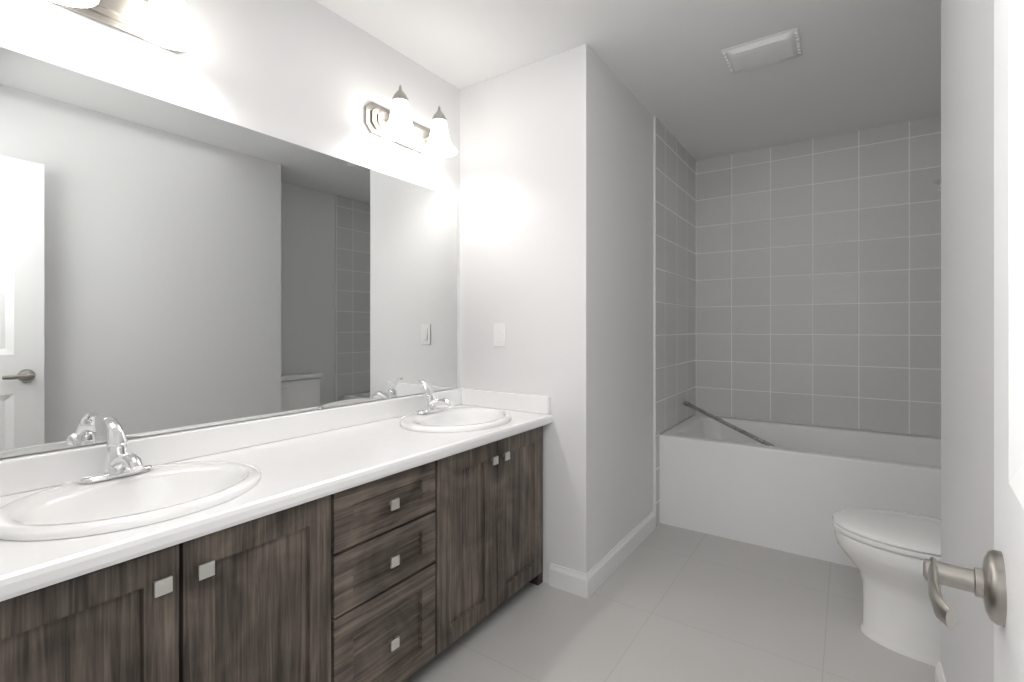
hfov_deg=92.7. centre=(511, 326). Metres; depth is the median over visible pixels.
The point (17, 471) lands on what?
backsplash
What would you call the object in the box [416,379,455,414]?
faucet
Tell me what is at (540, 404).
backsplash
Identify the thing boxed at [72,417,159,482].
faucet
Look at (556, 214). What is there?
wall
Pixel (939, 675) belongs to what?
baseboard
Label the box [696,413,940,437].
wall
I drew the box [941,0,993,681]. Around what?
wall
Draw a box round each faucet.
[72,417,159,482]
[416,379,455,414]
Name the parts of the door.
handle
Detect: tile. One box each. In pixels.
[656,118,695,435]
[696,115,940,436]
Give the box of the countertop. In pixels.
[0,415,551,594]
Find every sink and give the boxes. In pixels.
[0,447,299,566]
[372,403,535,438]
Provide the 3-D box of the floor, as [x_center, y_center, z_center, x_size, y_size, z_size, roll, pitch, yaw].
[0.647,1.240,1.842,2.580,0.100,4.110,0,0,35]
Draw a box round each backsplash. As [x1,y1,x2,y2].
[0,388,459,490]
[460,388,550,414]
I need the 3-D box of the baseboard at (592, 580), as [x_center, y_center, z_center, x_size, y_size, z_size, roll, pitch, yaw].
[0.510,1.140,2.567,0.193,0.100,0.916,0,0,35]
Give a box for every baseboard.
[549,511,654,598]
[935,662,945,681]
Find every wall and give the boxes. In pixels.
[0,0,459,459]
[460,44,694,583]
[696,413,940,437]
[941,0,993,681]
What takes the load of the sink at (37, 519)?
in the countertop
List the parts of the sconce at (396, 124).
lamp shade, lamp shade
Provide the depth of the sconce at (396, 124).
2.13 m
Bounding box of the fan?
[721,27,801,73]
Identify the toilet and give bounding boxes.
[831,508,940,665]
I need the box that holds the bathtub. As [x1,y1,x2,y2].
[659,414,940,567]
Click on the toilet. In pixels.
(887, 552)
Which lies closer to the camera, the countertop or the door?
the door
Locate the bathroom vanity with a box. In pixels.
[0,419,552,681]
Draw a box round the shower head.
[932,178,940,191]
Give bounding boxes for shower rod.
[684,401,776,446]
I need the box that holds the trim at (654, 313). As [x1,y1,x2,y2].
[653,116,655,526]
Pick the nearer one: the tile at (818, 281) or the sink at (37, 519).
the sink at (37, 519)
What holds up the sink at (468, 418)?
in the countertop
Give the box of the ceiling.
[315,0,940,160]
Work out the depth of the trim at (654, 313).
2.90 m
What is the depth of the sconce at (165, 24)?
1.35 m
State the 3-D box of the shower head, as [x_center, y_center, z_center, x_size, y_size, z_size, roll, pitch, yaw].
[2.345,-0.788,2.514,0.279,0.164,0.080,0,0,35]
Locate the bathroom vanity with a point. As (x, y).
(399, 539)
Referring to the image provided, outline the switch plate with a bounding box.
[494,324,504,346]
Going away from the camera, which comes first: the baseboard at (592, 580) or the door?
the door
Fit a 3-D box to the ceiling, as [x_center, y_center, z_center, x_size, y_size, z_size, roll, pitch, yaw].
[0.647,-1.300,1.842,2.580,0.100,4.110,0,0,35]
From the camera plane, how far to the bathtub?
2.69 m
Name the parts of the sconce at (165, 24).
lamp shade, lamp shade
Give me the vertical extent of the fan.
0.024 m
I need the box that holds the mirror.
[0,46,456,457]
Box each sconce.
[46,0,203,53]
[365,85,457,157]
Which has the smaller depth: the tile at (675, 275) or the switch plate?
the switch plate
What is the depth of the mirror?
1.50 m
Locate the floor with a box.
[405,523,934,681]
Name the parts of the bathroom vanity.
door, door knob, door knob, door, drawer, drawer, drawer, drawer knob, drawer knob, drawer knob, door, door knob, door knob, door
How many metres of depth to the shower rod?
3.15 m
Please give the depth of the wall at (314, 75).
1.75 m
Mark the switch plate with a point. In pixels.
(499, 335)
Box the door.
[923,0,1023,681]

